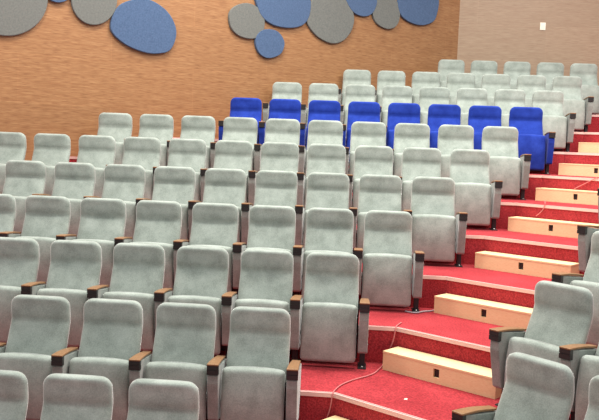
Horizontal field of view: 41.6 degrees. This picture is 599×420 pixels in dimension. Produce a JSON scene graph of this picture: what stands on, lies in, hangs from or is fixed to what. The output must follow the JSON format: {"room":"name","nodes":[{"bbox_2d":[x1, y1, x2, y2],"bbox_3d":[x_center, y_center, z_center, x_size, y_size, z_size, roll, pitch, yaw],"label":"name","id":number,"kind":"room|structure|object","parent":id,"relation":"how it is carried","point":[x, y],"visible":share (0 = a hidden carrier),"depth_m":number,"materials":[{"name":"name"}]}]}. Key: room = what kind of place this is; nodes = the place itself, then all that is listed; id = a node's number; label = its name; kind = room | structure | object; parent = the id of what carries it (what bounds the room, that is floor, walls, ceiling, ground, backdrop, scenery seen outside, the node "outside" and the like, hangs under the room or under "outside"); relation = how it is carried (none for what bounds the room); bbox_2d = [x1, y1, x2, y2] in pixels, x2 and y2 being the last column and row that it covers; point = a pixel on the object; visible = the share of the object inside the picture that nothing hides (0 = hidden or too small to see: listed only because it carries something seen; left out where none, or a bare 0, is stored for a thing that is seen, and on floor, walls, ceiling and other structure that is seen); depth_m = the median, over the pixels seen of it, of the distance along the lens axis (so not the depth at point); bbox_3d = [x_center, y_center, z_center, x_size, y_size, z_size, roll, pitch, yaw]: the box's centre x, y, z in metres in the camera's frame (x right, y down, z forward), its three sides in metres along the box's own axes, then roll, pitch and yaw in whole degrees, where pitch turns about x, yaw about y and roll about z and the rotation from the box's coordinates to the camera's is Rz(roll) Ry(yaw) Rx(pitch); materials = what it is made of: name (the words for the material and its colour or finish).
{"room":"lecture hall","nodes":[
{"label":"lecture hall","id":0,"kind":"room"},
{"bbox_2d":[0,0,459,160],"bbox_3d":[-2.898,-1.797,10.572,13.500,7.600,0.202,-1,6,-33],"label":"wall","id":1,"kind":"structure","parent":0,"point":[57,76],"depth_m":11.21,"materials":[{"name":"laminate"}]},
{"bbox_2d":[0,0,47,35],"bbox_3d":[-3.630,-2.628,9.850,0.959,0.912,0.045,-1,6,-33],"label":"wall panel","id":2,"kind":"object","parent":1,"relation":"attached to","point":[17,17],"visible":1,"depth_m":9.92,"materials":[{"name":"grey fabric"}]},
{"bbox_2d":[71,0,116,24],"bbox_3d":[-2.713,-2.786,10.439,0.620,0.677,0.045,-1,6,-33],"label":"wall panel","id":3,"kind":"object","parent":1,"relation":"attached to","point":[90,12],"visible":1,"depth_m":10.43,"materials":[{"name":"grey fabric"}]},
{"bbox_2d":[109,0,175,53],"bbox_3d":[-2.138,-2.527,10.844,0.960,0.732,0.051,-1,6,-33],"label":"wall panel","id":4,"kind":"object","parent":1,"relation":"attached to","point":[144,26],"visible":1,"depth_m":10.82,"materials":[{"name":"blue fabric"}]},
{"bbox_2d":[228,3,264,38],"bbox_3d":[-0.784,-2.806,11.713,0.609,0.516,0.045,-1,6,-33],"label":"wall panel","id":5,"kind":"object","parent":1,"relation":"attached to","point":[245,20],"visible":1,"depth_m":11.68,"materials":[{"name":"grey fabric"}]},
{"bbox_2d":[254,29,284,57],"bbox_3d":[-0.455,-2.517,11.959,0.514,0.435,0.051,-1,6,-33],"label":"wall panel","id":6,"kind":"object","parent":1,"relation":"attached to","point":[268,43],"visible":1,"depth_m":11.93,"materials":[{"name":"blue fabric"}]},
{"bbox_2d":[254,0,310,27],"bbox_3d":[-0.252,-3.170,12.022,1.008,0.770,0.051,-1,6,-33],"label":"wall panel","id":7,"kind":"object","parent":1,"relation":"attached to","point":[277,13],"visible":1,"depth_m":12.03,"materials":[{"name":"blue fabric"}]},
{"bbox_2d":[306,0,353,43],"bbox_3d":[0.490,-3.037,12.531,0.927,0.769,0.045,-1,6,-33],"label":"wall panel","id":8,"kind":"object","parent":1,"relation":"attached to","point":[330,21],"visible":1,"depth_m":12.52,"materials":[{"name":"grey fabric"}]},
{"bbox_2d":[371,0,399,28],"bbox_3d":[1.434,-3.300,13.127,0.596,0.565,0.045,-1,6,-33],"label":"wall panel","id":9,"kind":"object","parent":1,"relation":"attached to","point":[386,14],"visible":1,"depth_m":13.11,"materials":[{"name":"grey fabric"}]},
{"bbox_2d":[397,0,438,25],"bbox_3d":[2.026,-3.500,13.493,0.924,0.667,0.052,-1,6,-33],"label":"wall panel","id":10,"kind":"object","parent":1,"relation":"attached to","point":[415,12],"visible":1,"depth_m":13.49,"materials":[{"name":"blue fabric"}]},
{"bbox_2d":[6,343,570,419],"bbox_3d":[-1.767,1.400,5.899,11.923,0.323,3.138,4,5,20],"label":"floor","id":11,"kind":"structure","parent":0,"point":[426,400],"depth_m":5.75,"materials":[{"name":"red carpet"}]},
{"bbox_2d":[0,237,45,342],"bbox_3d":[-2.443,0.699,6.668,0.556,0.897,0.455,3,5,4],"label":"seat","id":12,"kind":"object","parent":11,"relation":"on","point":[19,257],"visible":0.53,"depth_m":6.74,"materials":[{"name":"grey fabric"}]},
{"bbox_2d":[37,240,108,346],"bbox_3d":[-1.895,0.723,6.628,0.556,0.897,0.455,3,5,4],"label":"seat","id":13,"kind":"object","parent":11,"relation":"on","point":[74,273],"visible":0.55,"depth_m":6.70,"materials":[{"name":"grey fabric"}]},
{"bbox_2d":[102,243,172,350],"bbox_3d":[-1.347,0.747,6.590,0.556,0.897,0.455,3,5,4],"label":"seat","id":14,"kind":"object","parent":11,"relation":"on","point":[138,270],"visible":0.64,"depth_m":6.66,"materials":[{"name":"grey fabric"}]},
{"bbox_2d":[168,246,237,358],"bbox_3d":[-0.800,0.771,6.540,0.556,0.897,0.455,3,5,4],"label":"seat","id":15,"kind":"object","parent":11,"relation":"on","point":[201,276],"visible":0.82,"depth_m":6.62,"materials":[{"name":"grey fabric"}]},
{"bbox_2d":[234,249,302,360],"bbox_3d":[-0.252,0.795,6.500,0.556,0.897,0.455,3,5,4],"label":"seat","id":16,"kind":"object","parent":11,"relation":"on","point":[266,276],"visible":0.6,"depth_m":6.58,"materials":[{"name":"grey fabric"}]},
{"bbox_2d":[300,252,369,369],"bbox_3d":[0.296,0.819,6.462,0.556,0.897,0.455,3,5,4],"label":"seat","id":17,"kind":"object","parent":11,"relation":"on","point":[332,314],"visible":1,"depth_m":6.34,"materials":[{"name":"grey fabric"}]},
{"bbox_2d":[300,390,425,419],"bbox_3d":[-1.912,1.285,5.393,11.483,0.033,2.119,4,5,20],"label":"trim","id":18,"kind":"structure","parent":11,"relation":"attached to","point":[349,399],"depth_m":5.55,"materials":[{"name":"metal"}]},
{"bbox_2d":[382,347,501,398],"bbox_3d":[1.115,1.251,6.124,1.004,0.155,0.213,6,6,41],"label":"box","id":19,"kind":"object","parent":11,"relation":"on","point":[463,376],"visible":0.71,"depth_m":6.05,"materials":[{"name":"brown wood"}]},
{"bbox_2d":[489,280,596,419],"bbox_3d":[1.685,0.961,5.388,0.451,0.897,0.634,-2,6,-39],"label":"seat","id":20,"kind":"object","parent":11,"relation":"on","point":[561,318],"visible":0.71,"depth_m":5.40,"materials":[{"name":"grey fabric"}]},
{"bbox_2d":[575,344,598,419],"bbox_3d":[2.058,1.013,4.929,0.455,0.897,0.556,-2,6,-39],"label":"seat","id":21,"kind":"object","parent":11,"relation":"on","point":[589,364],"visible":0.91,"depth_m":4.99,"materials":[{"name":"grey fabric"}]},
{"bbox_2d":[69,159,598,198],"bbox_3d":[1.930,-0.309,9.869,10.119,0.323,2.986,4,5,22],"label":"floor","id":22,"kind":"structure","parent":0,"point":[533,183],"depth_m":9.82,"materials":[{"name":"red carpet"}]},
{"bbox_2d":[218,97,265,143],"bbox_3d":[-0.771,-1.111,10.921,0.634,0.897,0.451,3,5,4],"label":"seat","id":23,"kind":"object","parent":22,"relation":"on","point":[239,107],"visible":0.33,"depth_m":11.00,"materials":[{"name":"blue fabric"}]},
{"bbox_2d":[268,99,306,146],"bbox_3d":[-0.180,-1.084,10.870,0.556,0.897,0.455,3,5,4],"label":"seat","id":24,"kind":"object","parent":22,"relation":"on","point":[278,108],"visible":0.29,"depth_m":10.96,"materials":[{"name":"blue fabric"}]},
{"bbox_2d":[305,100,345,150],"bbox_3d":[0.368,-1.060,10.834,0.556,0.897,0.455,3,5,4],"label":"seat","id":25,"kind":"object","parent":22,"relation":"on","point":[318,109],"visible":0.35,"depth_m":10.93,"materials":[{"name":"blue fabric"}]},
{"bbox_2d":[346,101,386,160],"bbox_3d":[0.916,-1.036,10.790,0.556,0.897,0.455,3,5,4],"label":"seat","id":26,"kind":"object","parent":22,"relation":"on","point":[357,111],"visible":0.44,"depth_m":10.88,"materials":[{"name":"blue fabric"}]},
{"bbox_2d":[386,103,420,148],"bbox_3d":[1.463,-1.012,10.742,0.556,0.897,0.455,3,5,4],"label":"seat","id":27,"kind":"object","parent":22,"relation":"on","point":[397,112],"visible":0.38,"depth_m":10.83,"materials":[{"name":"blue fabric"}]},
{"bbox_2d":[427,104,460,147],"bbox_3d":[2.011,-0.988,10.706,0.556,0.897,0.455,3,5,4],"label":"seat","id":28,"kind":"object","parent":22,"relation":"on","point":[438,114],"visible":0.28,"depth_m":10.79,"materials":[{"name":"blue fabric"}]},
{"bbox_2d":[468,105,501,149],"bbox_3d":[2.559,-0.964,10.662,0.556,0.897,0.455,3,5,4],"label":"seat","id":29,"kind":"object","parent":22,"relation":"on","point":[479,117],"visible":0.21,"depth_m":10.75,"materials":[{"name":"blue fabric"}]},
{"bbox_2d":[509,107,555,174],"bbox_3d":[3.107,-0.939,10.614,0.556,0.897,0.455,3,5,4],"label":"seat","id":30,"kind":"object","parent":22,"relation":"on","point":[527,120],"visible":0.73,"depth_m":10.49,"materials":[{"name":"blue fabric"}]},
{"bbox_2d":[214,141,598,173],"bbox_3d":[2.827,-0.642,10.627,9.453,0.323,2.904,4,5,23],"label":"floor","id":31,"kind":"structure","parent":0,"point":[557,158],"depth_m":10.68,"materials":[{"name":"red carpet"}]},
{"bbox_2d":[263,82,306,122],"bbox_3d":[-0.209,-1.462,11.750,0.634,0.897,0.451,3,5,4],"label":"seat","id":32,"kind":"object","parent":31,"relation":"on","point":[280,90],"visible":0.31,"depth_m":11.83,"materials":[{"name":"grey fabric"}]},
{"bbox_2d":[306,83,343,126],"bbox_3d":[0.383,-1.437,11.710,0.556,0.897,0.455,3,5,4],"label":"seat","id":33,"kind":"object","parent":31,"relation":"on","point":[317,91],"visible":0.33,"depth_m":11.80,"materials":[{"name":"grey fabric"}]},
{"bbox_2d":[344,84,381,132],"bbox_3d":[0.930,-1.412,11.661,0.556,0.897,0.455,3,5,5],"label":"seat","id":34,"kind":"object","parent":31,"relation":"on","point":[353,92],"visible":0.38,"depth_m":11.75,"materials":[{"name":"grey fabric"}]},
{"bbox_2d":[381,85,411,125],"bbox_3d":[1.478,-1.388,11.619,0.556,0.897,0.455,3,5,5],"label":"seat","id":35,"kind":"object","parent":31,"relation":"on","point":[390,94],"visible":0.35,"depth_m":11.71,"materials":[{"name":"grey fabric"}]},
{"bbox_2d":[419,87,449,123],"bbox_3d":[2.026,-1.364,11.582,0.556,0.897,0.455,3,5,4],"label":"seat","id":36,"kind":"object","parent":31,"relation":"on","point":[428,96],"visible":0.26,"depth_m":11.67,"materials":[{"name":"grey fabric"}]},
{"bbox_2d":[456,88,487,124],"bbox_3d":[2.573,-1.339,11.533,0.556,0.897,0.455,3,5,4],"label":"seat","id":37,"kind":"object","parent":31,"relation":"on","point":[466,97],"visible":0.28,"depth_m":11.62,"materials":[{"name":"grey fabric"}]},
{"bbox_2d":[494,89,525,126],"bbox_3d":[3.121,-1.315,11.492,0.556,0.897,0.455,3,5,4],"label":"seat","id":38,"kind":"object","parent":31,"relation":"on","point":[506,99],"visible":0.23,"depth_m":11.58,"materials":[{"name":"grey fabric"}]},
{"bbox_2d":[532,90,575,151],"bbox_3d":[3.670,-1.291,11.454,0.556,0.897,0.455,3,5,4],"label":"seat","id":39,"kind":"object","parent":31,"relation":"on","point":[550,102],"visible":0.66,"depth_m":11.34,"materials":[{"name":"grey fabric"}]},
{"bbox_2d":[220,304,596,367],"bbox_3d":[-1.332,1.044,6.730,12.140,0.323,3.176,4,5,19],"label":"floor","id":40,"kind":"structure","parent":0,"point":[476,332],"depth_m":6.57,"materials":[{"name":"red carpet"}]},
{"bbox_2d":[0,194,21,237],"bbox_3d":[-2.976,0.298,7.590,0.556,0.897,0.455,3,5,4],"label":"seat","id":41,"kind":"object","parent":40,"relation":"on","point":[7,201],"visible":0.47,"depth_m":7.67,"materials":[{"name":"grey fabric"}]},
{"bbox_2d":[15,195,76,283],"bbox_3d":[-2.429,0.323,7.543,0.556,0.897,0.455,3,5,4],"label":"seat","id":42,"kind":"object","parent":40,"relation":"on","point":[47,218],"visible":0.41,"depth_m":7.62,"materials":[{"name":"grey fabric"}]},
{"bbox_2d":[73,197,132,287],"bbox_3d":[-1.881,0.346,7.507,0.556,0.897,0.455,3,5,4],"label":"seat","id":43,"kind":"object","parent":40,"relation":"on","point":[102,220],"visible":0.56,"depth_m":7.58,"materials":[{"name":"grey fabric"}]},
{"bbox_2d":[130,200,188,290],"bbox_3d":[-1.333,0.371,7.462,0.556,0.897,0.455,3,5,4],"label":"seat","id":44,"kind":"object","parent":40,"relation":"on","point":[157,222],"visible":0.55,"depth_m":7.54,"materials":[{"name":"grey fabric"}]},
{"bbox_2d":[187,202,246,294],"bbox_3d":[-0.785,0.395,7.415,0.556,0.897,0.455,3,5,4],"label":"seat","id":45,"kind":"object","parent":40,"relation":"on","point":[213,224],"visible":0.62,"depth_m":7.49,"materials":[{"name":"grey fabric"}]},
{"bbox_2d":[244,205,303,295],"bbox_3d":[-0.237,0.419,7.379,0.556,0.897,0.455,3,5,4],"label":"seat","id":46,"kind":"object","parent":40,"relation":"on","point":[271,227],"visible":0.55,"depth_m":7.46,"materials":[{"name":"grey fabric"}]},
{"bbox_2d":[302,207,362,307],"bbox_3d":[0.311,0.444,7.333,0.556,0.897,0.455,3,5,4],"label":"seat","id":47,"kind":"object","parent":40,"relation":"on","point":[330,230],"visible":0.62,"depth_m":7.42,"materials":[{"name":"grey fabric"}]},
{"bbox_2d":[361,210,424,311],"bbox_3d":[0.858,0.468,7.287,0.556,0.897,0.455,3,5,4],"label":"seat","id":48,"kind":"object","parent":40,"relation":"on","point":[388,275],"visible":0.95,"depth_m":7.16,"materials":[{"name":"grey fabric"}]},
{"bbox_2d":[358,325,489,351],"bbox_3d":[-1.595,0.921,6.266,11.942,0.033,2.159,4,5,19],"label":"trim","id":49,"kind":"structure","parent":40,"relation":"attached to","point":[371,327],"depth_m":6.32,"materials":[{"name":"metal"}]},
{"bbox_2d":[434,293,532,329],"bbox_3d":[1.673,0.899,6.957,1.004,0.155,0.213,6,6,41],"label":"box","id":50,"kind":"object","parent":40,"relation":"on","point":[491,312],"visible":0.68,"depth_m":6.91,"materials":[{"name":"brown wood"}]},
{"bbox_2d":[552,231,598,346],"bbox_3d":[2.330,0.627,6.043,0.451,0.897,0.634,-2,6,-39],"label":"seat","id":51,"kind":"object","parent":40,"relation":"on","point":[590,280],"visible":0.42,"depth_m":6.12,"materials":[{"name":"grey fabric"}]},
{"bbox_2d":[294,259,551,307],"bbox_3d":[-0.767,0.692,7.561,12.125,0.323,3.174,4,5,19],"label":"floor","id":52,"kind":"structure","parent":0,"point":[431,288],"depth_m":7.39,"materials":[{"name":"red carpet"}]},
{"bbox_2d":[2,160,50,233],"bbox_3d":[-2.962,-0.077,8.461,0.556,0.897,0.455,3,5,4],"label":"seat","id":53,"kind":"object","parent":52,"relation":"on","point":[24,178],"visible":0.45,"depth_m":8.54,"materials":[{"name":"grey fabric"}]},
{"bbox_2d":[52,162,100,236],"bbox_3d":[-2.414,-0.053,8.420,0.556,0.897,0.455,3,5,4],"label":"seat","id":54,"kind":"object","parent":52,"relation":"on","point":[74,181],"visible":0.47,"depth_m":8.50,"materials":[{"name":"grey fabric"}]},
{"bbox_2d":[102,164,150,238],"bbox_3d":[-1.866,-0.029,8.382,0.556,0.897,0.455,3,5,4],"label":"seat","id":55,"kind":"object","parent":52,"relation":"on","point":[124,182],"visible":0.49,"depth_m":8.46,"materials":[{"name":"grey fabric"}]},
{"bbox_2d":[152,166,200,241],"bbox_3d":[-1.319,-0.005,8.333,0.556,0.897,0.455,3,5,4],"label":"seat","id":56,"kind":"object","parent":52,"relation":"on","point":[171,183],"visible":0.42,"depth_m":8.42,"materials":[{"name":"grey fabric"}]},
{"bbox_2d":[202,168,252,247],"bbox_3d":[-0.771,0.019,8.292,0.556,0.897,0.455,3,5,4],"label":"seat","id":57,"kind":"object","parent":52,"relation":"on","point":[222,185],"visible":0.45,"depth_m":8.37,"materials":[{"name":"grey fabric"}]},
{"bbox_2d":[254,170,304,244],"bbox_3d":[-0.223,0.043,8.254,0.556,0.897,0.455,3,5,5],"label":"seat","id":58,"kind":"object","parent":52,"relation":"on","point":[274,188],"visible":0.37,"depth_m":8.34,"materials":[{"name":"grey fabric"}]},
{"bbox_2d":[303,172,356,252],"bbox_3d":[0.325,0.068,8.205,0.556,0.897,0.455,3,5,4],"label":"seat","id":59,"kind":"object","parent":52,"relation":"on","point":[324,190],"visible":0.41,"depth_m":8.29,"materials":[{"name":"grey fabric"}]},
{"bbox_2d":[356,174,411,248],"bbox_3d":[0.873,0.092,8.164,0.556,0.897,0.455,3,5,4],"label":"seat","id":60,"kind":"object","parent":52,"relation":"on","point":[376,192],"visible":0.44,"depth_m":8.25,"materials":[{"name":"grey fabric"}]},
{"bbox_2d":[411,176,467,266],"bbox_3d":[1.421,0.116,8.126,0.556,0.897,0.455,3,5,4],"label":"seat","id":61,"kind":"object","parent":52,"relation":"on","point":[437,232],"visible":0.91,"depth_m":8.00,"materials":[{"name":"grey fabric"}]},
{"bbox_2d":[475,251,578,278],"bbox_3d":[2.230,0.547,7.789,1.004,0.155,0.213,6,6,41],"label":"box","id":62,"kind":"object","parent":52,"relation":"on","point":[518,264],"visible":0.83,"depth_m":7.72,"materials":[{"name":"brown wood"}]},
{"bbox_2d":[577,224,598,271],"bbox_3d":[2.840,0.268,6.931,0.451,0.897,0.634,-2,6,-39],"label":"seat","id":63,"kind":"object","parent":52,"relation":"on","point":[585,233],"visible":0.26,"depth_m":7.03,"materials":[{"name":"grey fabric"}]},
{"bbox_2d":[302,225,584,276],"bbox_3d":[0.133,0.358,8.335,11.456,0.323,3.120,4,5,20],"label":"floor","id":64,"kind":"structure","parent":0,"point":[472,245],"depth_m":8.14,"materials":[{"name":"red carpet"}]},
{"bbox_2d":[0,132,26,192],"bbox_3d":[-3.539,-0.480,9.384,0.634,0.897,0.451,3,5,4],"label":"seat","id":65,"kind":"object","parent":64,"relation":"on","point":[13,145],"visible":0.28,"depth_m":9.46,"materials":[{"name":"grey fabric"}]},
{"bbox_2d":[32,133,70,195],"bbox_3d":[-2.948,-0.453,9.334,0.556,0.897,0.455,3,5,4],"label":"seat","id":66,"kind":"object","parent":64,"relation":"on","point":[50,149],"visible":0.28,"depth_m":9.42,"materials":[{"name":"grey fabric"}]},
{"bbox_2d":[77,135,115,197],"bbox_3d":[-2.400,-0.430,9.298,0.556,0.897,0.455,3,5,4],"label":"seat","id":67,"kind":"object","parent":64,"relation":"on","point":[99,151],"visible":0.3,"depth_m":9.38,"materials":[{"name":"grey fabric"}]},
{"bbox_2d":[122,137,160,199],"bbox_3d":[-1.852,-0.405,9.254,0.556,0.897,0.455,3,5,4],"label":"seat","id":68,"kind":"object","parent":64,"relation":"on","point":[145,152],"visible":0.38,"depth_m":9.34,"materials":[{"name":"grey fabric"}]},
{"bbox_2d":[167,138,207,201],"bbox_3d":[-1.304,-0.381,9.206,0.556,0.897,0.455,3,5,4],"label":"seat","id":69,"kind":"object","parent":64,"relation":"on","point":[191,153],"visible":0.51,"depth_m":9.29,"materials":[{"name":"grey fabric"}]},
{"bbox_2d":[213,140,257,205],"bbox_3d":[-0.756,-0.357,9.170,0.556,0.897,0.455,3,5,4],"label":"seat","id":70,"kind":"object","parent":64,"relation":"on","point":[229,154],"visible":0.44,"depth_m":9.25,"materials":[{"name":"grey fabric"}]},
{"bbox_2d":[260,142,305,207],"bbox_3d":[-0.208,-0.333,9.126,0.556,0.897,0.455,3,5,4],"label":"seat","id":71,"kind":"object","parent":64,"relation":"on","point":[277,156],"visible":0.31,"depth_m":9.21,"materials":[{"name":"grey fabric"}]},
{"bbox_2d":[304,144,352,207],"bbox_3d":[0.339,-0.308,9.078,0.556,0.897,0.455,3,5,4],"label":"seat","id":72,"kind":"object","parent":64,"relation":"on","point":[326,158],"visible":0.38,"depth_m":9.17,"materials":[{"name":"grey fabric"}]},
{"bbox_2d":[352,145,401,213],"bbox_3d":[0.887,-0.284,9.042,0.556,0.897,0.455,3,5,4],"label":"seat","id":73,"kind":"object","parent":64,"relation":"on","point":[375,160],"visible":0.47,"depth_m":9.13,"materials":[{"name":"grey fabric"}]},
{"bbox_2d":[401,147,440,210],"bbox_3d":[1.435,-0.260,8.998,0.556,0.897,0.455,3,5,4],"label":"seat","id":74,"kind":"object","parent":64,"relation":"on","point":[416,161],"visible":0.41,"depth_m":9.08,"materials":[{"name":"grey fabric"}]},
{"bbox_2d":[449,149,502,230],"bbox_3d":[1.982,-0.235,8.950,0.556,0.897,0.455,3,5,4],"label":"seat","id":75,"kind":"object","parent":64,"relation":"on","point":[474,195],"visible":0.84,"depth_m":8.82,"materials":[{"name":"grey fabric"}]},
{"bbox_2d":[508,216,598,237],"bbox_3d":[2.787,0.195,8.621,1.004,0.155,0.213,6,6,41],"label":"box","id":76,"kind":"object","parent":64,"relation":"on","point":[560,228],"visible":0.85,"depth_m":8.60,"materials":[{"name":"brown wood"}]},
{"bbox_2d":[352,192,598,228],"bbox_3d":[1.032,0.024,9.104,10.787,0.323,3.058,4,5,21],"label":"floor","id":77,"kind":"structure","parent":0,"point":[506,211],"depth_m":8.95,"materials":[{"name":"red carpet"}]},
{"bbox_2d":[97,112,131,163],"bbox_3d":[-2.429,-0.807,10.176,0.634,0.897,0.451,3,5,4],"label":"seat","id":78,"kind":"object","parent":77,"relation":"on","point":[118,126],"visible":0.28,"depth_m":10.26,"materials":[{"name":"grey fabric"}]},
{"bbox_2d":[138,114,173,165],"bbox_3d":[-1.838,-0.781,10.125,0.556,0.897,0.455,3,5,4],"label":"seat","id":79,"kind":"object","parent":77,"relation":"on","point":[159,126],"visible":0.36,"depth_m":10.21,"materials":[{"name":"grey fabric"}]},
{"bbox_2d":[180,115,215,168],"bbox_3d":[-1.290,-0.757,10.084,0.556,0.897,0.455,3,5,4],"label":"seat","id":80,"kind":"object","parent":77,"relation":"on","point":[192,127],"visible":0.42,"depth_m":10.17,"materials":[{"name":"grey fabric"}]},
{"bbox_2d":[222,117,261,171],"bbox_3d":[-0.742,-0.733,10.046,0.556,0.897,0.455,3,5,4],"label":"seat","id":81,"kind":"object","parent":77,"relation":"on","point":[234,128],"visible":0.38,"depth_m":10.13,"materials":[{"name":"grey fabric"}]},
{"bbox_2d":[264,118,305,172],"bbox_3d":[-0.195,-0.708,9.997,0.556,0.897,0.455,3,5,5],"label":"seat","id":82,"kind":"object","parent":77,"relation":"on","point":[277,130],"visible":0.27,"depth_m":10.08,"materials":[{"name":"grey fabric"}]},
{"bbox_2d":[305,120,348,175],"bbox_3d":[0.353,-0.684,9.956,0.556,0.897,0.455,3,5,5],"label":"seat","id":83,"kind":"object","parent":77,"relation":"on","point":[319,131],"visible":0.36,"depth_m":10.04,"materials":[{"name":"grey fabric"}]},
{"bbox_2d":[349,121,393,189],"bbox_3d":[0.902,-0.660,9.918,0.556,0.897,0.455,3,5,4],"label":"seat","id":84,"kind":"object","parent":77,"relation":"on","point":[362,133],"visible":0.46,"depth_m":10.01,"materials":[{"name":"grey fabric"}]},
{"bbox_2d":[393,123,429,176],"bbox_3d":[1.449,-0.636,9.869,0.556,0.897,0.455,3,5,4],"label":"seat","id":85,"kind":"object","parent":77,"relation":"on","point":[406,135],"visible":0.4,"depth_m":9.96,"materials":[{"name":"grey fabric"}]},
{"bbox_2d":[437,124,473,177],"bbox_3d":[1.997,-0.612,9.828,0.556,0.897,0.455,3,5,4],"label":"seat","id":86,"kind":"object","parent":77,"relation":"on","point":[450,137],"visible":0.29,"depth_m":9.91,"materials":[{"name":"grey fabric"}]},
{"bbox_2d":[482,126,530,199],"bbox_3d":[2.545,-0.588,9.790,0.556,0.897,0.455,3,5,4],"label":"seat","id":87,"kind":"object","parent":77,"relation":"on","point":[501,143],"visible":0.74,"depth_m":9.66,"materials":[{"name":"grey fabric"}]},
{"bbox_2d":[535,188,597,204],"bbox_3d":[3.345,-0.157,9.454,1.004,0.155,0.213,6,6,41],"label":"box","id":88,"kind":"object","parent":77,"relation":"on","point":[542,194],"visible":1,"depth_m":9.45,"materials":[{"name":"brown wood"}]},
{"bbox_2d":[457,0,598,114],"bbox_3d":[6.633,-1.722,14.006,8.300,7.600,0.200,3,5,4],"label":"wall","id":89,"kind":"structure","parent":0,"point":[501,32],"depth_m":14.00,"materials":[{"name":"laminate"}]},
{"bbox_2d":[554,134,598,151],"bbox_3d":[3.722,-0.975,11.379,8.788,0.323,2.807,4,5,25],"label":"floor","id":90,"kind":"structure","parent":0,"point":[577,138],"depth_m":11.55,"materials":[{"name":"red carpet"}]},
{"bbox_2d":[338,69,376,123],"bbox_3d":[0.901,-1.790,12.537,0.634,0.897,0.451,3,5,4],"label":"seat","id":91,"kind":"object","parent":90,"relation":"on","point":[362,77],"visible":0.34,"depth_m":12.62,"materials":[{"name":"grey fabric"}]},
{"bbox_2d":[412,72,439,104],"bbox_3d":[2.040,-1.740,12.454,0.556,0.897,0.455,3,5,4],"label":"seat","id":92,"kind":"object","parent":90,"relation":"on","point":[419,79],"visible":0.4,"depth_m":12.54,"materials":[{"name":"grey fabric"}]},
{"bbox_2d":[446,73,474,104],"bbox_3d":[2.588,-1.715,12.406,0.556,0.897,0.455,3,5,4],"label":"seat","id":93,"kind":"object","parent":90,"relation":"on","point":[455,81],"visible":0.23,"depth_m":12.49,"materials":[{"name":"grey fabric"}]},
{"bbox_2d":[481,74,510,105],"bbox_3d":[3.136,-1.691,12.370,0.556,0.897,0.455,3,5,4],"label":"seat","id":94,"kind":"object","parent":90,"relation":"on","point":[491,83],"visible":0.23,"depth_m":12.46,"materials":[{"name":"grey fabric"}]},
{"bbox_2d":[517,75,545,106],"bbox_3d":[3.684,-1.667,12.326,0.556,0.897,0.455,3,5,4],"label":"seat","id":95,"kind":"object","parent":90,"relation":"on","point":[529,84],"visible":0.2,"depth_m":12.42,"materials":[{"name":"grey fabric"}]},
{"bbox_2d":[552,76,593,131],"bbox_3d":[4.231,-1.643,12.278,0.556,0.897,0.455,3,5,4],"label":"seat","id":96,"kind":"object","parent":90,"relation":"on","point":[570,86],"visible":0.73,"depth_m":12.17,"materials":[{"name":"grey fabric"}]},
{"bbox_2d":[581,117,598,131],"bbox_3d":[4.361,-1.287,11.771,8.098,0.323,4.738,3,5,4],"label":"floor","id":97,"kind":"structure","parent":0,"point":[594,126],"depth_m":12.39,"materials":[{"name":"red carpet"}]},
{"bbox_2d":[570,63,598,114],"bbox_3d":[4.794,-1.995,13.118,0.556,0.897,0.455,3,5,4],"label":"seat","id":98,"kind":"object","parent":97,"relation":"on","point":[587,73],"visible":0.61,"depth_m":13.19,"materials":[{"name":"grey fabric"}]},
{"bbox_3d":[-2.645,2.201,3.176,10.586,0.323,3.973,3,5,4],"label":"floor","id":99,"kind":"structure","parent":0,"visible":0},
{"bbox_2d":[0,370,28,419],"bbox_3d":[-1.924,1.475,4.876,0.556,0.897,0.455,3,5,4],"label":"seat","id":100,"kind":"object","parent":99,"relation":"on","point":[14,394],"visible":1,"depth_m":4.96,"materials":[{"name":"grey fabric"}]},
{"bbox_2d":[40,373,112,419],"bbox_3d":[-1.376,1.499,4.837,0.556,0.897,0.455,3,5,4],"label":"seat","id":101,"kind":"object","parent":99,"relation":"on","point":[65,396],"visible":1,"depth_m":4.93,"materials":[{"name":"grey fabric"}]},
{"bbox_2d":[127,378,198,419],"bbox_3d":[-0.828,1.523,4.798,0.556,0.897,0.455,3,5,4],"label":"seat","id":102,"kind":"object","parent":99,"relation":"on","point":[149,399],"visible":1,"depth_m":4.89,"materials":[{"name":"grey fabric"}]},
{"bbox_3d":[-2.324,1.839,4.027,11.061,0.323,3.973,3,5,4],"label":"floor","id":103,"kind":"structure","parent":0,"visible":0},
{"bbox_2d":[0,295,78,419],"bbox_3d":[-1.910,1.099,5.751,0.556,0.897,0.455,3,5,4],"label":"seat","id":104,"kind":"object","parent":103,"relation":"on","point":[36,347],"visible":0.77,"depth_m":5.81,"materials":[{"name":"grey fabric"}]},
{"bbox_2d":[69,298,151,419],"bbox_3d":[-1.361,1.123,5.715,0.556,0.897,0.455,3,5,4],"label":"seat","id":105,"kind":"object","parent":103,"relation":"on","point":[111,337],"visible":0.8,"depth_m":5.78,"materials":[{"name":"grey fabric"}]},
{"bbox_2d":[145,302,226,419],"bbox_3d":[-0.814,1.147,5.669,0.556,0.897,0.455,3,5,5],"label":"seat","id":106,"kind":"object","parent":103,"relation":"on","point":[185,333],"visible":0.84,"depth_m":5.73,"materials":[{"name":"grey fabric"}]},
{"bbox_2d":[220,306,301,419],"bbox_3d":[-0.267,1.171,5.623,0.556,0.897,0.455,3,5,4],"label":"seat","id":107,"kind":"object","parent":103,"relation":"on","point":[259,381],"visible":1,"depth_m":5.52,"materials":[{"name":"grey fabric"}]},
{"bbox_2d":[452,352,573,419],"bbox_3d":[1.265,1.318,4.554,0.451,0.897,0.634,-2,6,-39],"label":"seat","id":108,"kind":"object","parent":103,"relation":"on","point":[535,388],"visible":1,"depth_m":4.61,"materials":[{"name":"grey fabric"}]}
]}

